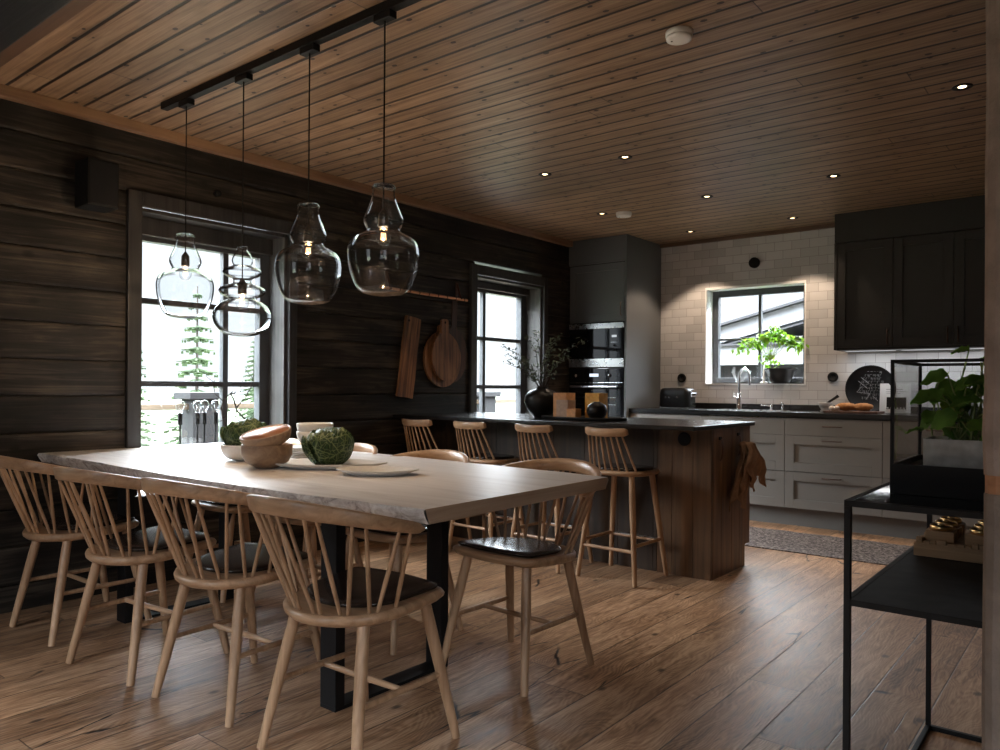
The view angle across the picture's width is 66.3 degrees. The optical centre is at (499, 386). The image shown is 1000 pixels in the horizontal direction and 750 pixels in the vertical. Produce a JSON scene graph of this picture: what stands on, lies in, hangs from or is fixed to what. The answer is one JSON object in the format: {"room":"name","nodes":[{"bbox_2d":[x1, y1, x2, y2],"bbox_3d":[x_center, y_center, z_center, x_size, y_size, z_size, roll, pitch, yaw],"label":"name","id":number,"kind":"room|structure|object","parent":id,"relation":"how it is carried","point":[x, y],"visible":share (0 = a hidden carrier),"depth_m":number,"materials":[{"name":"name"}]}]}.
{"room":"dining room","nodes":[
{"label":"dining room","id":0,"kind":"room"},
{"bbox_2d":[0,0,72,52],"bbox_3d":[-0.220,-1.358,1.426,6.000,0.057,0.335,0,0,39],"label":"ceiling","id":1,"kind":"structure","parent":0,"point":[18,18],"depth_m":2.76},
{"bbox_2d":[0,98,569,613],"bbox_3d":[-2.088,-0.161,4.092,0.240,2.467,10.157,0,0,39],"label":"wall","id":2,"kind":"structure","parent":0,"point":[63,265],"depth_m":4.08,"materials":[{"name":"black wood"}]},
{"bbox_2d":[0,0,96,66],"bbox_3d":[-0.843,-1.375,2.191,4.070,0.030,0.075,0,0,39],"label":"trim","id":3,"kind":"structure","parent":2,"relation":"attached to","point":[74,7],"depth_m":2.92,"materials":[{"name":"brown wood"}]},
{"bbox_2d":[75,157,118,212],"bbox_3d":[-2.018,-0.997,3.811,0.204,0.230,0.150,0,0,39],"label":"wall speaker","id":4,"kind":"object","parent":2,"relation":"attached to","point":[96,180],"visible":1,"depth_m":3.74,"materials":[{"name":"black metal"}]},
{"bbox_2d":[90,159,117,206],"bbox_3d":[-1.940,-0.996,3.748,0.004,0.210,0.132,0,0,39],"label":"grille","id":5,"kind":"object","parent":4,"relation":"attached to","point":[103,174],"depth_m":3.75,"materials":[{"name":"black metal"}]},
{"bbox_2d":[125,189,297,447],"bbox_3d":[-1.722,-0.267,4.519,0.263,1.545,1.069,0,0,39],"label":"window","id":6,"kind":"structure","parent":2,"relation":"in","point":[274,384],"depth_m":4.67,"materials":[{"name":"brown wood"}]},
{"bbox_2d":[175,400,219,444],"bbox_3d":[-1.756,0.246,4.451,0.074,0.337,0.275,0,0,39],"label":"candelabra","id":7,"kind":"object","parent":6,"relation":"on","point":[204,414],"visible":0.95,"depth_m":4.44,"materials":[{"name":"black metal"}]},
{"bbox_2d":[0,84,572,246],"bbox_3d":[-0.921,-1.365,5.296,0.055,0.053,5.087,0,0,39],"label":"trim","id":8,"kind":"structure","parent":2,"relation":"attached to","point":[9,93],"depth_m":4.48,"materials":[{"name":"brown wood"}]},
{"bbox_2d":[396,315,420,398],"bbox_3d":[-0.673,-0.216,5.630,0.024,0.612,0.236,0,0,39],"label":"board","id":9,"kind":"object","parent":2,"relation":"attached to","point":[411,329],"visible":1,"depth_m":5.62,"materials":[{"name":"brown wood"}]},
{"bbox_2d":[380,271,467,301],"bbox_3d":[-0.559,-0.749,5.742,0.069,0.150,0.920,0,0,39],"label":"rail","id":10,"kind":"object","parent":2,"relation":"attached to","point":[387,280],"visible":0.97,"depth_m":5.69,"materials":[{"name":"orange metal"}]},
{"bbox_2d":[449,300,466,382],"bbox_3d":[-0.372,-0.356,6.026,0.005,0.649,0.330,0,0,39],"label":"round board","id":11,"kind":"object","parent":10,"relation":"hanging from","point":[453,331],"visible":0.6,"depth_m":6.08,"materials":[{"name":"brown wood"}]},
{"bbox_2d":[423,325,460,386],"bbox_3d":[-0.445,-0.236,5.917,0.018,0.481,0.410,0,0,39],"label":"round board","id":12,"kind":"object","parent":2,"relation":"attached to","point":[432,377],"visible":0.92,"depth_m":5.82,"materials":[{"name":"brown wood"}]},
{"bbox_2d":[431,319,458,380],"bbox_3d":[-0.422,-0.281,5.899,0.020,0.475,0.300,0,0,39],"label":"paddle board","id":13,"kind":"object","parent":2,"relation":"hanging from","point":[444,350],"visible":1,"depth_m":5.88,"materials":[{"name":"brown wood"}]},
{"bbox_2d":[468,263,547,413],"bbox_3d":[0.000,-0.238,6.660,0.263,1.510,1.065,0,0,39],"label":"window","id":14,"kind":"structure","parent":2,"relation":"in","point":[531,299],"depth_m":6.83,"materials":[{"name":"brown wood"}]},
{"bbox_2d":[0,520,981,749],"bbox_3d":[0.311,1.149,2.187,6.500,0.120,10.207,0,0,39],"label":"floor","id":15,"kind":"structure","parent":0,"point":[748,657],"depth_m":2.89,"materials":[{"name":"brown wood"}]},
{"bbox_2d":[0,455,151,646],"bbox_3d":[-1.918,0.681,3.396,0.593,0.785,0.564,0,0,38],"label":"dining chair","id":16,"kind":"object","parent":15,"relation":"on","point":[37,533],"visible":0.73,"depth_m":3.24,"materials":[{"name":"brown wood"}]},
{"bbox_2d":[42,509,134,529],"bbox_3d":[-1.872,0.602,3.454,0.371,0.035,0.327,0,0,38],"label":"seat cushion","id":17,"kind":"object","parent":16,"relation":"on","point":[61,524],"visible":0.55,"depth_m":3.40,"materials":[{"name":"black leather"}]},
{"bbox_2d":[53,466,229,685],"bbox_3d":[-1.418,0.684,2.981,0.593,0.785,0.564,0,0,33],"label":"dining chair","id":18,"kind":"object","parent":15,"relation":"on","point":[99,553],"visible":0.82,"depth_m":2.83,"materials":[{"name":"brown wood"}]},
{"bbox_2d":[107,526,211,551],"bbox_3d":[-1.377,0.606,3.043,0.371,0.035,0.327,0,0,33],"label":"seat cushion","id":19,"kind":"object","parent":18,"relation":"on","point":[137,542],"visible":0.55,"depth_m":2.99,"materials":[{"name":"black leather"}]},
{"bbox_2d":[140,477,320,727],"bbox_3d":[-0.942,0.687,2.660,0.593,0.785,0.564,0,0,34],"label":"dining chair","id":20,"kind":"object","parent":15,"relation":"on","point":[187,573],"visible":0.79,"depth_m":2.50,"materials":[{"name":"brown wood"}]},
{"bbox_2d":[195,542,307,572],"bbox_3d":[-0.900,0.609,2.720,0.371,0.035,0.327,0,0,34],"label":"seat cushion","id":21,"kind":"object","parent":20,"relation":"on","point":[235,559],"visible":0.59,"depth_m":2.67,"materials":[{"name":"black leather"}]},
{"bbox_2d":[179,438,300,602],"bbox_3d":[-1.361,0.684,4.138,0.593,0.785,0.564,0,0,40],"label":"dining chair","id":22,"kind":"object","parent":15,"relation":"on","point":[204,506],"visible":0.16,"depth_m":3.96,"materials":[{"name":"brown wood"}]},
{"bbox_2d":[245,443,377,624],"bbox_3d":[-0.896,0.688,3.803,0.593,0.785,0.564,0,0,38],"label":"dining chair","id":23,"kind":"object","parent":15,"relation":"on","point":[359,447],"visible":0.15,"depth_m":3.76,"materials":[{"name":"brown wood"}]},
{"bbox_2d":[37,442,607,712],"bbox_3d":[-0.894,0.706,3.309,2.599,0.750,1.164,0,0,39],"label":"dining table","id":24,"kind":"object","parent":15,"relation":"on","point":[439,492],"visible":0.68,"depth_m":2.77,"materials":[{"name":"brown wood"}]},
{"bbox_2d":[220,443,243,460],"bbox_3d":[-1.131,0.292,3.418,0.224,0.073,0.224,0,0,39],"label":"serving bowl","id":25,"kind":"object","parent":24,"relation":"on","point":[230,452],"visible":0.39,"depth_m":3.32,"materials":[{"name":"beige ceramic"}]},
{"bbox_2d":[220,418,267,445],"bbox_3d":[-1.128,0.218,3.441,0.214,0.162,0.229,0,0,39],"label":"cabbage","id":26,"kind":"object","parent":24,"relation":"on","point":[230,435],"visible":0.43,"depth_m":3.35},
{"bbox_2d":[241,442,292,468],"bbox_3d":[-0.949,0.281,3.118,0.202,0.098,0.202,0,0,39],"label":"wooden bowl","id":27,"kind":"object","parent":24,"relation":"on","point":[259,457],"visible":0.91,"depth_m":3.04,"materials":[{"name":"brown wood"}]},
{"bbox_2d":[239,424,290,445],"bbox_3d":[-0.951,0.208,3.104,0.202,0.105,0.203,0,0,-21],"label":"wooden bowl","id":28,"kind":"object","parent":27,"relation":"on","point":[276,434],"visible":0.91,"depth_m":3.06,"materials":[{"name":"brown wood"}]},
{"bbox_2d":[276,459,387,469],"bbox_3d":[-0.707,0.320,3.140,0.490,0.024,0.270,0,0,1],"label":"serving platter","id":29,"kind":"object","parent":24,"relation":"on","point":[306,464],"visible":0.73,"depth_m":3.08,"materials":[{"name":"beige ceramic"}]},
{"bbox_2d":[301,427,354,464],"bbox_3d":[-0.718,0.245,3.163,0.209,0.162,0.235,0,0,-30],"label":"cabbage","id":30,"kind":"object","parent":29,"relation":"on","point":[328,445],"visible":1,"depth_m":3.08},
{"bbox_2d":[336,466,418,475],"bbox_3d":[-0.465,0.322,2.910,0.312,0.022,0.210,0,0,1],"label":"serving platter","id":31,"kind":"object","parent":24,"relation":"on","point":[351,470],"visible":1,"depth_m":2.93,"materials":[{"name":"beige ceramic"}]},
{"bbox_3d":[-0.846,0.324,3.506,0.236,0.014,0.236,0,0,39],"label":"dinner plate","id":32,"kind":"object","parent":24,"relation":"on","visible":0},
{"bbox_3d":[-0.844,0.315,3.504,0.236,0.014,0.236,0,0,39],"label":"dinner plate","id":33,"kind":"object","parent":32,"relation":"on","visible":0},
{"bbox_3d":[-0.850,0.306,3.505,0.236,0.013,0.236,0,0,39],"label":"dinner plate","id":34,"kind":"object","parent":33,"relation":"on","visible":0},
{"bbox_3d":[-0.850,0.298,3.502,0.236,0.013,0.236,0,0,39],"label":"dinner plate","id":35,"kind":"object","parent":34,"relation":"on","visible":0},
{"bbox_3d":[-0.846,0.289,3.501,0.236,0.014,0.236,0,0,39],"label":"dinner plate","id":36,"kind":"object","parent":35,"relation":"on","visible":0},
{"bbox_2d":[293,445,301,448],"bbox_3d":[-0.848,0.280,3.506,0.236,0.014,0.236,0,0,39],"label":"dinner plate","id":37,"kind":"object","parent":36,"relation":"on","point":[294,446],"visible":0.14,"depth_m":3.51,"materials":[{"name":"white ceramic"}]},
{"bbox_2d":[296,431,309,442],"bbox_3d":[-0.847,0.237,3.504,0.166,0.067,0.166,0,0,39],"label":"soup bowl","id":38,"kind":"object","parent":37,"relation":"on","point":[299,434],"visible":0.1,"depth_m":3.44,"materials":[{"name":"beige ceramic"}]},
{"bbox_2d":[296,422,333,431],"bbox_3d":[-0.847,0.201,3.504,0.166,0.067,0.166,0,0,39],"label":"soup bowl","id":39,"kind":"object","parent":38,"relation":"on","point":[306,426],"visible":0.41,"depth_m":3.44,"materials":[{"name":"beige ceramic"}]},
{"bbox_3d":[-1.377,0.300,4.213,0.068,0.055,0.068,0,0,39],"label":"bud vase","id":40,"kind":"object","parent":24,"relation":"on","visible":0},
{"bbox_2d":[206,366,254,426],"bbox_3d":[-1.446,0.097,4.128,0.062,0.419,0.268,0,0,45],"label":"bare twig","id":41,"kind":"object","parent":40,"relation":"in","point":[231,393],"visible":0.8,"depth_m":4.16,"materials":[{"name":"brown plant"}]},
{"bbox_2d":[246,494,459,749],"bbox_3d":[-0.459,0.690,2.276,0.593,0.785,0.564,0,0,37],"label":"dining chair","id":42,"kind":"object","parent":15,"relation":"on","point":[298,605],"visible":0.97,"depth_m":2.12,"materials":[{"name":"brown wood"}]},
{"bbox_2d":[307,567,436,607],"bbox_3d":[-0.414,0.612,2.335,0.371,0.035,0.327,0,0,37],"label":"seat cushion","id":43,"kind":"object","parent":42,"relation":"on","point":[412,586],"visible":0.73,"depth_m":2.29,"materials":[{"name":"black leather"}]},
{"bbox_2d":[345,449,468,654],"bbox_3d":[-0.424,0.691,3.416,0.593,0.785,0.564,0,0,38],"label":"dining chair","id":44,"kind":"object","parent":15,"relation":"on","point":[441,454],"visible":0.22,"depth_m":3.28,"materials":[{"name":"brown wood"}]},
{"bbox_2d":[402,418,471,539],"bbox_3d":[-0.471,0.651,5.323,0.401,0.861,0.416,0,0,39],"label":"bar stool","id":45,"kind":"object","parent":15,"relation":"on","point":[406,422],"visible":0.35,"depth_m":5.18,"materials":[{"name":"wood"}]},
{"bbox_2d":[448,421,524,551],"bbox_3d":[-0.095,0.653,5.021,0.401,0.861,0.416,0,0,41],"label":"bar stool","id":46,"kind":"object","parent":15,"relation":"on","point":[458,425],"visible":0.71,"depth_m":4.90,"materials":[{"name":"wood"}]},
{"bbox_2d":[467,453,514,459],"bbox_3d":[-0.074,0.458,5.044,0.327,0.016,0.284,0,0,39],"label":"seat cushion","id":47,"kind":"object","parent":46,"relation":"on","point":[496,456],"visible":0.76,"depth_m":4.96,"materials":[{"name":"black leather"}]},
{"bbox_2d":[442,458,600,696],"bbox_3d":[0.108,0.694,3.014,0.593,0.785,0.564,0,0,41],"label":"dining chair","id":48,"kind":"object","parent":15,"relation":"on","point":[565,556],"visible":0.66,"depth_m":2.95,"materials":[{"name":"brown wood"}]},
{"bbox_2d":[458,537,560,557],"bbox_3d":[0.060,0.615,2.958,0.371,0.035,0.327,0,0,41],"label":"seat cushion","id":49,"kind":"object","parent":48,"relation":"on","point":[519,547],"visible":1,"depth_m":2.89,"materials":[{"name":"black leather"}]},
{"bbox_2d":[510,423,592,572],"bbox_3d":[0.298,0.656,4.704,0.401,0.861,0.416,0,0,40],"label":"bar stool","id":50,"kind":"object","parent":15,"relation":"on","point":[520,428],"visible":0.4,"depth_m":4.60,"materials":[{"name":"wood"}]},
{"bbox_2d":[422,419,749,580],"bbox_3d":[0.481,0.662,5.247,2.283,0.855,0.579,0,0,39],"label":"kitchen island","id":51,"kind":"object","parent":15,"relation":"on","point":[703,540],"visible":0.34,"depth_m":4.56,"materials":[{"name":"brown wood"}]},
{"bbox_2d":[393,412,754,430],"bbox_3d":[0.405,0.222,5.144,2.321,0.024,0.885,0,0,39],"label":"island countertop","id":52,"kind":"structure","parent":51,"relation":"on","point":[633,422],"depth_m":4.72,"materials":[{"name":"black stone"}]},
{"bbox_2d":[524,387,555,417],"bbox_3d":[0.283,0.105,5.163,0.240,0.206,0.240,0,0,39],"label":"vase","id":53,"kind":"object","parent":52,"relation":"on","point":[538,401],"visible":0.84,"depth_m":5.08,"materials":[{"name":"ceramic"}]},
{"bbox_2d":[541,415,627,420],"bbox_3d":[0.531,0.200,4.860,0.620,0.020,0.310,0,0,39],"label":"tray","id":54,"kind":"object","parent":52,"relation":"on","point":[582,418],"visible":0.9,"depth_m":4.71,"materials":[{"name":"black metal"}]},
{"bbox_2d":[553,392,574,415],"bbox_3d":[0.417,0.118,4.965,0.103,0.164,0.103,0,0,39],"label":"candle","id":55,"kind":"object","parent":54,"relation":"on","point":[556,396],"visible":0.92,"depth_m":4.94,"materials":[{"name":"brown wax"}]},
{"bbox_2d":[556,400,575,416],"bbox_3d":[0.418,0.141,4.855,0.088,0.119,0.088,0,0,39],"label":"candle","id":56,"kind":"object","parent":54,"relation":"on","point":[562,406],"visible":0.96,"depth_m":4.82,"materials":[{"name":"beige wax"}]},
{"bbox_2d":[586,402,606,417],"bbox_3d":[0.599,0.147,4.729,0.130,0.108,0.130,0,0,39],"label":"bud vase","id":57,"kind":"object","parent":54,"relation":"on","point":[595,409],"visible":0.91,"depth_m":4.68,"materials":[{"name":"black ceramic"}]},
{"bbox_2d":[585,392,607,417],"bbox_3d":[0.613,0.119,4.865,0.104,0.164,0.104,0,0,39],"label":"candle","id":58,"kind":"object","parent":54,"relation":"on","point":[590,398],"visible":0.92,"depth_m":4.84,"materials":[{"name":"orange wax"}]},
{"bbox_3d":[1.440,0.346,4.596,0.023,0.138,0.032,0,0,39],"label":"hook","id":59,"kind":"object","parent":51,"relation":"attached to","visible":0},
{"bbox_2d":[729,441,766,511],"bbox_3d":[1.495,0.530,4.589,0.114,0.409,0.504,0,0,36],"label":"kitchen towel","id":60,"kind":"object","parent":59,"relation":"hanging from","point":[751,464],"visible":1,"depth_m":4.54,"materials":[{"name":"brown fabric"}]},
{"bbox_2d":[569,234,660,416],"bbox_3d":[1.092,-0.140,7.341,0.628,2.469,0.697,0,0,39],"label":"oven tower","id":61,"kind":"object","parent":15,"relation":"on","point":[617,278],"visible":0.59,"depth_m":7.11,"materials":[{"name":"grey paint"}]},
{"bbox_2d":[569,368,623,416],"bbox_3d":[0.879,0.146,7.083,0.590,0.630,0.071,0,0,39],"label":"oven","id":62,"kind":"object","parent":61,"relation":"in","point":[582,381],"visible":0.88,"depth_m":7.05,"materials":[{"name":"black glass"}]},
{"bbox_2d":[569,322,624,366],"bbox_3d":[0.893,-0.384,7.097,0.590,0.406,0.037,0,0,39],"label":"microwave","id":63,"kind":"object","parent":61,"relation":"in","point":[603,341],"visible":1,"depth_m":7.08,"materials":[{"name":"black glass"}]},
{"bbox_2d":[576,427,667,587],"bbox_3d":[0.692,0.658,4.387,0.401,0.861,0.416,0,0,41],"label":"bar stool","id":64,"kind":"object","parent":15,"relation":"on","point":[601,432],"visible":0.77,"depth_m":4.31,"materials":[{"name":"brown wood"}]},
{"bbox_2d":[596,463,653,471],"bbox_3d":[0.713,0.463,4.410,0.327,0.016,0.284,0,0,41],"label":"seat cushion","id":65,"kind":"object","parent":64,"relation":"on","point":[621,465],"visible":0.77,"depth_m":4.33,"materials":[{"name":"black leather"}]},
{"bbox_2d":[630,412,708,419],"bbox_3d":[1.619,0.668,6.953,0.676,0.858,0.633,0,0,39],"label":"base cabinet","id":66,"kind":"object","parent":15,"relation":"on","point":[635,414],"visible":0.06,"depth_m":6.72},
{"bbox_2d":[629,402,982,420],"bbox_3d":[2.696,0.200,6.100,3.430,0.086,0.617,0,0,39],"label":"countertop","id":67,"kind":"structure","parent":66,"relation":"on","point":[808,411],"depth_m":6.33,"materials":[{"name":"black stone"}]},
{"bbox_2d":[659,388,696,408],"bbox_3d":[1.645,0.105,7.018,0.340,0.188,0.192,0,0,39],"label":"toaster","id":68,"kind":"object","parent":67,"relation":"on","point":[681,398],"visible":1,"depth_m":6.94,"materials":[{"name":"black metal"}]},
{"bbox_2d":[733,368,750,408],"bbox_3d":[2.150,0.020,6.789,0.056,0.365,0.182,0,0,-25],"label":"kitchen faucet","id":69,"kind":"object","parent":67,"relation":"on","point":[739,396],"visible":1,"depth_m":6.81,"materials":[{"name":"silver metal"}]},
{"bbox_2d":[708,409,788,417],"bbox_3d":[2.115,0.279,6.543,0.574,0.159,0.404,0,0,39],"label":"sink","id":70,"kind":"object","parent":67,"relation":"in","point":[708,409],"visible":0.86,"depth_m":6.52,"materials":[{"name":"metal"}]},
{"bbox_2d":[845,365,895,410],"bbox_3d":[2.986,0.016,6.171,0.380,0.379,0.052,0,0,39],"label":"tray","id":71,"kind":"object","parent":67,"relation":"on","point":[863,384],"visible":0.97,"depth_m":6.19,"materials":[{"name":"black metal"}]},
{"bbox_2d":[879,384,910,412],"bbox_3d":[3.123,0.092,6.048,0.220,0.233,0.053,0,0,35],"label":"framed print","id":72,"kind":"object","parent":67,"relation":"on","point":[903,391],"visible":0.75,"depth_m":6.04,"materials":[{"name":"white paper"}]},
{"bbox_2d":[700,415,786,523],"bbox_3d":[2.159,0.675,6.518,0.711,0.853,0.633,0,0,39],"label":"base cabinet","id":73,"kind":"object","parent":15,"relation":"on","point":[768,433],"visible":0.41,"depth_m":6.16,"materials":[{"name":"grey wood"}]},
{"bbox_2d":[745,526,911,564],"bbox_3d":[2.157,1.097,5.357,1.900,0.008,0.720,0,0,39],"label":"kitchen rug","id":74,"kind":"object","parent":15,"relation":"on","point":[873,552],"visible":0.52,"depth_m":5.26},
{"bbox_2d":[784,417,883,535],"bbox_3d":[2.713,0.676,6.072,0.711,0.858,0.633,0,0,39],"label":"base cabinet","id":75,"kind":"object","parent":15,"relation":"on","point":[829,461],"visible":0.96,"depth_m":5.86,"materials":[{"name":"grey wood"}]},
{"bbox_2d":[842,482,983,749],"bbox_3d":[1.244,0.675,1.940,0.452,0.840,0.975,0,0,39],"label":"console table","id":76,"kind":"object","parent":15,"relation":"on","point":[928,588],"visible":0.62,"depth_m":1.71,"materials":[{"name":"black metal"}]},
{"bbox_2d":[890,358,984,500],"bbox_3d":[1.182,0.096,1.832,0.380,0.317,0.337,0,0,39],"label":"glass terrarium","id":77,"kind":"object","parent":76,"relation":"on","point":[909,476],"visible":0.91,"depth_m":1.78,"materials":[{"name":"black metal"}]},
{"bbox_2d":[923,436,982,468],"bbox_3d":[1.170,0.161,1.811,0.275,0.070,0.140,0,0,39],"label":"planter","id":78,"kind":"object","parent":77,"relation":"in","point":[937,450],"visible":0.54,"depth_m":1.80,"materials":[{"name":"concrete"}]},
{"bbox_2d":[905,346,983,440],"bbox_3d":[1.127,0.034,1.817,0.312,0.269,0.157,0,0,36],"label":"leafy houseplant","id":79,"kind":"object","parent":78,"relation":"in","point":[959,396],"visible":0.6,"depth_m":1.84,"materials":[{"name":"green plant"}]},
{"bbox_2d":[914,530,982,563],"bbox_3d":[1.421,0.450,2.148,0.400,0.049,0.330,0,0,40],"label":"wooden tray","id":80,"kind":"object","parent":76,"relation":"on","point":[958,551],"visible":0.53,"depth_m":2.10,"materials":[{"name":"brown wood"}]},
{"bbox_2d":[925,523,956,542],"bbox_3d":[1.256,0.414,2.177,0.072,0.047,0.060,0,0,39],"label":"block","id":81,"kind":"object","parent":80,"relation":"on","point":[936,531],"visible":0.99,"depth_m":2.16,"materials":[{"name":"brown wood"}]},
{"bbox_2d":[965,527,983,545],"bbox_3d":[1.332,0.414,2.116,0.072,0.047,0.060,0,0,42],"label":"block","id":82,"kind":"object","parent":80,"relation":"on","point":[975,535],"visible":0.62,"depth_m":2.10,"materials":[{"name":"brown wood"}]},
{"bbox_2d":[882,420,981,538],"bbox_3d":[3.267,0.679,5.627,0.711,0.858,0.633,0,0,39],"label":"base cabinet","id":83,"kind":"object","parent":15,"relation":"on","point":[908,525],"visible":0.17,"depth_m":5.56,"materials":[{"name":"grey wood"}]},
{"bbox_2d":[0,0,986,244],"bbox_3d":[0.329,-1.458,2.187,6.500,0.150,10.207,0,0,39],"label":"ceiling","id":84,"kind":"structure","parent":0,"point":[766,100],"depth_m":3.65,"materials":[{"name":"brown wood"}]},
{"bbox_2d":[161,0,421,110],"bbox_3d":[-0.609,-1.372,2.929,2.690,0.034,0.036,0,0,39],"label":"track rail","id":85,"kind":"object","parent":84,"relation":"attached to","point":[364,17],"visible":1,"depth_m":3.11,"materials":[{"name":"black metal"}]},
{"bbox_2d":[156,98,213,318],"bbox_3d":[-1.494,-0.841,3.639,0.259,1.035,0.259,0,0,39],"label":"pendant lamp","id":86,"kind":"object","parent":85,"relation":"hanging from","point":[186,103],"visible":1,"depth_m":3.63,"materials":[{"name":"clear glass"}]},
{"bbox_2d":[212,72,270,336],"bbox_3d":[-1.123,-0.787,3.340,0.244,1.138,0.244,0,0,39],"label":"pendant lamp","id":87,"kind":"object","parent":85,"relation":"hanging from","point":[246,77],"visible":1,"depth_m":3.33,"materials":[{"name":"clear glass"}]},
{"bbox_2d":[274,43,340,304],"bbox_3d":[-0.762,-0.841,3.050,0.258,1.027,0.258,0,0,39],"label":"pendant lamp","id":88,"kind":"object","parent":85,"relation":"hanging from","point":[308,50],"visible":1,"depth_m":3.03,"materials":[{"name":"clear glass"}]},
{"bbox_2d":[347,9,418,296],"bbox_3d":[-0.421,-0.840,2.776,0.259,1.023,0.258,0,0,39],"label":"pendant lamp","id":89,"kind":"object","parent":85,"relation":"hanging from","point":[388,15],"visible":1,"depth_m":2.76,"materials":[{"name":"clear glass"}]},
{"bbox_2d":[665,26,692,44],"bbox_3d":[0.697,-1.362,2.977,0.104,0.035,0.104,0,0,39],"label":"smoke detector","id":90,"kind":"object","parent":84,"relation":"attached to","point":[677,35],"visible":1,"depth_m":2.95,"materials":[{"name":"white plastic"}]},
{"bbox_2d":[660,228,983,407],"bbox_3d":[2.724,-0.131,6.642,4.540,2.472,0.250,0,0,39],"label":"wall","id":91,"kind":"structure","parent":0,"point":[687,270],"depth_m":6.75,"materials":[{"name":"white tile"}]},
{"bbox_2d":[660,223,834,247],"bbox_3d":[2.223,-1.353,6.869,1.714,0.034,0.035,0,0,39],"label":"trim","id":92,"kind":"structure","parent":91,"relation":"attached to","point":[832,225],"depth_m":6.83,"materials":[{"name":"brown wood"}]},
{"bbox_2d":[705,280,805,384],"bbox_3d":[2.330,-0.466,6.925,0.912,0.900,0.206,0,0,39],"label":"window","id":93,"kind":"structure","parent":91,"relation":"in","point":[713,339],"depth_m":7.08,"materials":[{"name":"white paint"}]},
{"bbox_2d":[764,368,796,382],"bbox_3d":[2.475,-0.096,6.756,0.272,0.132,0.272,0,0,39],"label":"plant pot","id":94,"kind":"object","parent":93,"relation":"on","point":[775,375],"visible":1,"depth_m":6.67,"materials":[{"name":"black ceramic"}]},
{"bbox_2d":[731,325,808,367],"bbox_3d":[2.412,-0.339,6.781,0.721,0.415,0.199,0,0,39],"label":"potted plant","id":95,"kind":"object","parent":94,"relation":"in","point":[775,332],"visible":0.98,"depth_m":6.79,"materials":[{"name":"green plant"}]},
{"bbox_2d":[834,238,900,351],"bbox_3d":[2.919,-0.706,6.064,0.423,0.850,0.403,0,0,39],"label":"upper cabinet","id":96,"kind":"object","parent":91,"relation":"attached to","point":[863,270],"visible":0.99,"depth_m":5.94,"materials":[{"name":"black wood"}]},
{"bbox_2d":[835,195,984,243],"bbox_3d":[3.445,-1.245,5.667,1.735,0.231,0.371,0,0,39],"label":"filler panel","id":97,"kind":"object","parent":96,"relation":"on","point":[968,213],"depth_m":5.72,"materials":[{"name":"black wood"}]},
{"bbox_2d":[893,232,956,350],"bbox_3d":[3.240,-0.704,5.806,0.400,0.850,0.403,0,0,39],"label":"upper cabinet","id":98,"kind":"object","parent":91,"relation":"attached to","point":[923,265],"visible":1,"depth_m":5.68,"materials":[{"name":"black wood"}]},
{"bbox_2d":[954,228,984,348],"bbox_3d":[3.551,-0.702,5.555,0.400,0.850,0.403,0,0,39],"label":"upper cabinet","id":99,"kind":"object","parent":91,"relation":"attached to","point":[969,245],"visible":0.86,"depth_m":5.50,"materials":[{"name":"black wood"}]},
{"bbox_2d":[981,0,999,749],"bbox_3d":[0.692,-0.144,0.894,0.203,2.472,0.140,0,0,39],"label":"wall","id":100,"kind":"structure","parent":0,"point":[990,699],"depth_m":0.90,"materials":[{"name":"grey paint"}]},
{"label":"outside","id":101,"kind":"structure","parent":0,"visible":0},
{"bbox_2d":[141,391,514,446],"bbox_3d":[-16.768,2.441,32.734,45.000,4.479,90.000,0,0,39],"label":"hillside","id":102,"kind":"structure","parent":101,"point":[159,417],"depth_m":36.40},
{"bbox_2d":[141,352,156,446],"bbox_3d":[-7.711,0.836,16.027,1.551,4.800,1.521,0,0,-14],"label":"spruce tree","id":103,"kind":"object","parent":102,"relation":"on","point":[145,422],"visible":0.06,"depth_m":16.11,"materials":[{"name":"green plant"}]},
{"bbox_2d":[163,286,229,444],"bbox_3d":[-5.105,0.978,12.842,2.025,5.350,1.928,0,0,39],"label":"spruce tree","id":104,"kind":"object","parent":102,"relation":"on","point":[197,372],"visible":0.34,"depth_m":12.84,"materials":[{"name":"green plant"}]},
{"bbox_2d":[235,341,253,420],"bbox_3d":[-7.330,0.588,22.840,1.586,4.100,1.749,0,0,39],"label":"spruce tree","id":105,"kind":"object","parent":102,"relation":"on","point":[250,413],"visible":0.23,"depth_m":22.73,"materials":[{"name":"green plant"}]},
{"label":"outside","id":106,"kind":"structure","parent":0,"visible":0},
{"bbox_3d":[-4.723,4.356,16.613,100.000,0.200,100.000,0,0,39],"label":"ground","id":107,"kind":"structure","parent":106,"visible":0},
{"bbox_2d":[720,298,802,377],"bbox_3d":[6.098,1.237,11.054,10.200,6.180,5.120,0,0,39],"label":"house","id":108,"kind":"structure","parent":107,"relation":"on","point":[788,316],"depth_m":10.14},
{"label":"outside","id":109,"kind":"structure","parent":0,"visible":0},
{"bbox_3d":[-1.631,1.261,6.761,2.340,0.130,10.500,0,0,39],"label":"floor","id":110,"kind":"structure","parent":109,"visible":0},
{"bbox_2d":[174,392,218,444],"bbox_3d":[-2.640,0.619,6.729,0.280,1.140,0.340,0,0,39],"label":"pillar","id":111,"kind":"structure","parent":110,"relation":"on","point":[188,429],"depth_m":6.64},
{"bbox_2d":[141,399,514,410],"bbox_3d":[-2.258,0.632,7.205,0.060,0.960,10.400,0,0,39],"label":"terrace railing","id":112,"kind":"object","parent":110,"relation":"on","point":[144,407],"visible":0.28,"depth_m":6.57,"materials":[{"name":"brown wood"}]},
{"bbox_2d":[477,392,500,412],"bbox_3d":[-0.208,0.635,9.752,0.280,1.140,0.340,0,0,39],"label":"pillar","id":113,"kind":"structure","parent":110,"relation":"on","point":[490,397],"depth_m":9.68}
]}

